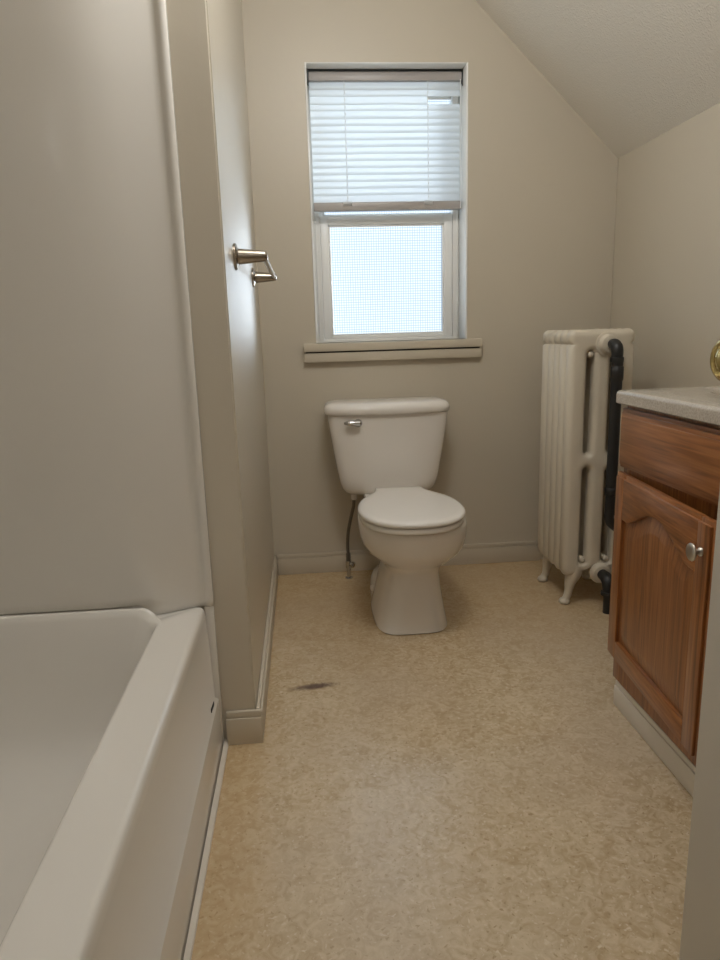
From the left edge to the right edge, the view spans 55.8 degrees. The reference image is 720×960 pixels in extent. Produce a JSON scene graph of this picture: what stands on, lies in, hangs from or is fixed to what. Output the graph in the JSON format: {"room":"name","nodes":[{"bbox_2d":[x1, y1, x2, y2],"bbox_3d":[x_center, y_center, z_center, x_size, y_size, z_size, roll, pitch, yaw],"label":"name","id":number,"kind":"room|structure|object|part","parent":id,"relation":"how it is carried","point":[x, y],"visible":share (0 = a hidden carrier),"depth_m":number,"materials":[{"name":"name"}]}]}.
{"room":"bathroom","nodes":[
{"label":"bathroom","id":0,"kind":"room"},
{"bbox_2d":[166,0,273,739],"bbox_3d":[-0.846,-0.649,2.006,1.004,2.460,1.211,-3,12,-4],"label":"wall","id":1,"kind":"structure","parent":0,"point":[206,40],"depth_m":1.59,"materials":[{"name":"paint"}]},
{"bbox_2d":[226,709,263,744],"bbox_3d":[-0.288,0.616,1.698,0.088,0.088,0.014,-3,12,-4],"label":"baseboard","id":2,"kind":"structure","parent":1,"relation":"attached to","point":[243,726],"depth_m":1.69,"materials":[{"name":"beige paint"}]},
{"bbox_2d":[233,243,276,286],"bbox_3d":[-0.299,-0.627,2.016,0.084,0.064,0.717,-3,12,-4],"label":"towel bar","id":3,"kind":"object","parent":1,"relation":"attached to","point":[240,256],"visible":1,"depth_m":1.69,"materials":[{"name":"silver metal"}]},
{"bbox_3d":[-0.268,-0.558,1.698,0.076,0.039,0.039,-3,12,-4],"label":"post","id":4,"kind":"part","parent":3,"relation":"part of","materials":[{"name":"silver metal"}]},
{"bbox_3d":[-0.324,-0.696,2.334,0.076,0.039,0.039,-3,12,-4],"label":"post","id":5,"kind":"part","parent":3,"relation":"part of","materials":[{"name":"silver metal"}]},
{"bbox_2d":[256,556,278,737],"bbox_3d":[-0.303,0.487,2.291,0.014,0.088,1.195,-3,12,-4],"label":"baseboard","id":6,"kind":"structure","parent":1,"relation":"attached to","point":[262,695],"depth_m":2.07,"materials":[{"name":"beige paint"}]},
{"bbox_2d":[241,0,616,573],"bbox_3d":[-0.147,-0.831,2.744,2.527,2.460,0.185,-3,12,-4],"label":"wall","id":7,"kind":"structure","parent":0,"point":[542,182],"depth_m":2.69,"materials":[{"name":"paint"}]},
{"bbox_2d":[304,62,481,362],"bbox_3d":[0.112,-1.032,2.705,0.714,1.084,0.218,-3,12,-4],"label":"window","id":8,"kind":"structure","parent":7,"relation":"in","point":[454,224],"depth_m":2.74,"materials":[{"name":"white paint"}]},
{"bbox_2d":[306,69,462,211],"bbox_3d":[0.102,-1.311,2.637,0.597,0.501,0.035,-3,12,-4],"label":"window blind","id":9,"kind":"object","parent":8,"relation":"attached to","point":[378,143],"visible":1,"depth_m":2.63,"materials":[{"name":"grey plastic"}]},
{"bbox_3d":[-0.053,-1.298,2.617,0.005,0.429,0.004,-3,12,-4],"label":"ladder cord","id":10,"kind":"part","parent":9,"relation":"part of","materials":[{"name":"white fabric"}]},
{"bbox_3d":[0.110,-1.082,2.689,0.586,0.031,0.025,-3,12,-4],"label":"rail","id":11,"kind":"part","parent":9,"relation":"part of","materials":[{"name":"grey plastic"}]},
{"bbox_3d":[0.266,-1.313,2.641,0.005,0.429,0.004,-3,12,-4],"label":"ladder cord","id":12,"kind":"part","parent":9,"relation":"part of","materials":[{"name":"white fabric"}]},
{"bbox_3d":[0.392,-1.304,2.648,0.005,0.463,0.004,2,13,17],"label":"lift cord","id":13,"kind":"part","parent":9,"relation":"part of","materials":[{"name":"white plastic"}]},
{"bbox_3d":[0.110,-1.301,2.747,0.566,0.500,0.020,-3,12,-4],"label":"sash","id":14,"kind":"part","parent":8,"relation":"part of","materials":[{"name":"white plastic"}]},
{"bbox_3d":[0.113,-0.838,2.820,0.540,0.486,0.030,-3,12,-4],"label":"sash","id":15,"kind":"part","parent":8,"relation":"part of","materials":[{"name":"white plastic"}]},
{"bbox_3d":[0.129,-0.549,2.770,0.714,0.032,0.138,-3,12,-4],"label":"sill","id":16,"kind":"part","parent":8,"relation":"part of","materials":[{"name":"beige paint"}]},
{"bbox_2d":[278,540,539,574],"bbox_3d":[0.219,0.333,2.924,1.135,0.088,0.014,-3,12,-4],"label":"baseboard","id":17,"kind":"structure","parent":7,"relation":"attached to","point":[318,562],"depth_m":2.91,"materials":[{"name":"beige paint"}]},
{"bbox_2d":[609,158,617,328],"bbox_3d":[1.029,-0.461,2.828,0.006,1.632,0.006,-3,12,-4],"label":"trim","id":18,"kind":"structure","parent":7,"relation":"attached to","point":[617,158],"depth_m":2.72,"materials":[{"name":"paint"}]},
{"bbox_2d":[191,559,692,959],"bbox_3d":[0.071,0.847,0.942,2.527,0.060,4.267,-3,12,-4],"label":"floor","id":19,"kind":"structure","parent":0,"point":[477,787],"depth_m":1.48,"materials":[{"name":"laminate"}]},
{"bbox_2d":[0,605,224,959],"bbox_3d":[-0.688,0.644,0.896,0.818,0.399,1.520,-3,12,-4],"label":"bathtub","id":20,"kind":"object","parent":19,"relation":"on","point":[112,739],"visible":0.98,"depth_m":1.26,"materials":[{"name":"white ceramic"}]},
{"bbox_2d":[0,0,213,615],"bbox_3d":[-0.700,-0.298,0.694,0.788,1.584,1.515,-3,12,-4],"label":"tub surround","id":21,"kind":"object","parent":20,"relation":"on","point":[103,496],"visible":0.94,"depth_m":1.43,"materials":[{"name":"white plastic"}]},
{"bbox_2d":[183,739,228,959],"bbox_3d":[-0.270,0.814,0.969,0.010,0.013,1.520,-3,12,-4],"label":"trim","id":22,"kind":"structure","parent":20,"relation":"attached to","point":[204,864],"depth_m":1.31,"materials":[{"name":"beige"}]},
{"bbox_2d":[323,396,466,634],"bbox_3d":[0.134,0.106,2.455,0.486,0.737,0.790,-3,12,-4],"label":"toilet","id":23,"kind":"object","parent":19,"relation":"on","point":[387,451],"visible":1,"depth_m":2.40,"materials":[{"name":"white ceramic"}]},
{"bbox_2d":[345,494,356,578],"bbox_3d":[-0.036,0.230,2.781,0.067,0.364,0.032,5,14,29],"label":"water supply line","id":24,"kind":"object","parent":23,"relation":"attached to","point":[349,564],"visible":0.94,"depth_m":2.79,"materials":[{"name":"silver metal"}]},
{"bbox_3d":[-0.026,-0.212,2.553,0.070,0.031,0.031,-3,12,-4],"label":"flush lever","id":25,"kind":"part","parent":23,"relation":"part of","materials":[{"name":"silver metal"}]},
{"bbox_3d":[0.101,-0.290,2.654,0.486,0.046,0.230,-3,12,-4],"label":"tank lid","id":26,"kind":"part","parent":23,"relation":"part of","materials":[{"name":"white ceramic"}]},
{"bbox_3d":[0.107,-0.110,2.699,0.466,0.324,0.206,-3,12,-4],"label":"tank","id":27,"kind":"part","parent":23,"relation":"part of","materials":[{"name":"white ceramic"}]},
{"bbox_3d":[0.166,0.108,2.311,0.343,0.018,0.496,-3,12,-4],"label":"seat","id":28,"kind":"part","parent":23,"relation":"part of","materials":[{"name":"white plastic"}]},
{"bbox_3d":[0.166,0.086,2.306,0.351,0.022,0.504,-3,12,-4],"label":"lid","id":29,"kind":"part","parent":23,"relation":"part of","materials":[{"name":"white plastic"}]},
{"bbox_2d":[537,328,634,613],"bbox_3d":[0.824,-0.044,2.470,0.235,0.983,0.395,-3,12,-4],"label":"radiator","id":30,"kind":"object","parent":19,"relation":"on","point":[584,370],"visible":0.96,"depth_m":2.39,"materials":[{"name":"metal"}]},
{"bbox_3d":[0.753,0.329,2.714,0.086,0.155,0.060,-3,12,-4],"label":"leg","id":31,"kind":"part","parent":30,"relation":"part of","materials":[{"name":"metal"}]},
{"bbox_3d":[0.772,0.377,2.490,0.086,0.155,0.060,-3,12,-4],"label":"leg","id":32,"kind":"part","parent":30,"relation":"part of","materials":[{"name":"metal"}]},
{"bbox_3d":[0.791,0.261,2.583,0.021,0.021,0.271,-3,12,-4],"label":"tie rod","id":33,"kind":"part","parent":30,"relation":"part of","materials":[{"name":"metal"}]},
{"bbox_3d":[0.891,0.322,2.725,0.086,0.155,0.060,-3,12,-4],"label":"leg","id":34,"kind":"part","parent":30,"relation":"part of","materials":[{"name":"metal"}]},
{"bbox_3d":[0.770,-0.452,2.427,0.021,0.021,0.271,-3,12,-4],"label":"tie rod","id":35,"kind":"part","parent":30,"relation":"part of","materials":[{"name":"metal"}]},
{"bbox_3d":[0.879,0.257,2.590,0.021,0.021,0.271,-3,12,-4],"label":"tie rod","id":36,"kind":"part","parent":30,"relation":"part of","materials":[{"name":"metal"}]},
{"bbox_2d":[607,406,719,796],"bbox_3d":[0.886,0.260,1.492,0.539,0.802,0.605,-3,12,-4],"label":"vanity cabinet","id":37,"kind":"object","parent":19,"relation":"on","point":[667,496],"visible":0.98,"depth_m":1.49,"materials":[{"name":"brown wood"}]},
{"bbox_3d":[0.669,0.484,1.583,0.018,0.056,0.372,-2,12,0],"label":"rail","id":38,"kind":"part","parent":37,"relation":"part of","materials":[{"name":"brown wood"}]},
{"bbox_3d":[0.664,0.271,1.536,0.014,0.386,0.378,-2,12,0],"label":"panel","id":39,"kind":"part","parent":37,"relation":"part of","materials":[{"name":"brown wood"}]},
{"bbox_3d":[0.657,0.083,1.495,0.018,0.112,0.372,-2,12,0],"label":"rail","id":40,"kind":"part","parent":37,"relation":"part of","materials":[{"name":"brown wood"}]},
{"bbox_2d":[616,386,719,425],"bbox_3d":[0.909,-0.104,1.405,0.492,0.130,0.637,-3,12,-4],"label":"countertop","id":41,"kind":"structure","parent":37,"relation":"on","point":[701,404],"depth_m":1.48,"materials":[{"name":"stone"}]},
{"bbox_3d":[0.677,-0.045,1.416,0.020,0.148,0.587,-3,12,-4],"label":"drawer","id":42,"kind":"part","parent":37,"relation":"part of","materials":[{"name":"brown wood"}]},
{"bbox_3d":[0.637,0.137,1.295,0.025,0.036,0.036,-3,12,-4],"label":"knob","id":43,"kind":"part","parent":37,"relation":"part of","materials":[{"name":"grey metal"}]},
{"bbox_2d":[475,0,719,157],"bbox_3d":[0.110,-1.096,0.526,2.722,1.211,4.267,-3,12,-4],"label":"ceiling","id":44,"kind":"structure","parent":0,"point":[634,71],"depth_m":2.20,"materials":[{"name":"beige paint"}]},
{"bbox_2d":[610,103,719,388],"bbox_3d":[1.247,-0.430,0.718,0.100,2.460,4.168,-3,12,-4],"label":"wall","id":45,"kind":"structure","parent":0,"point":[666,281],"depth_m":2.31,"materials":[{"name":"paint"}]},
{"bbox_3d":[0.100,-0.174,-0.060,2.327,2.360,0.120,-3,12,-4],"label":"wall","id":46,"kind":"structure","parent":0,"visible":0},
{"bbox_2d":[679,339,719,959],"bbox_3d":[0.491,-0.143,0.477,0.084,2.034,0.755,-3,12,-4],"label":"door","id":47,"kind":"structure","parent":46,"relation":"in","point":[700,934],"depth_m":0.95,"materials":[{"name":"grey paint"}]},
{"bbox_3d":[0.448,-0.143,0.804,0.049,0.064,0.064,-3,12,-4],"label":"knob","id":48,"kind":"part","parent":47,"relation":"part of","materials":[{"name":"gold metal"}]}
]}

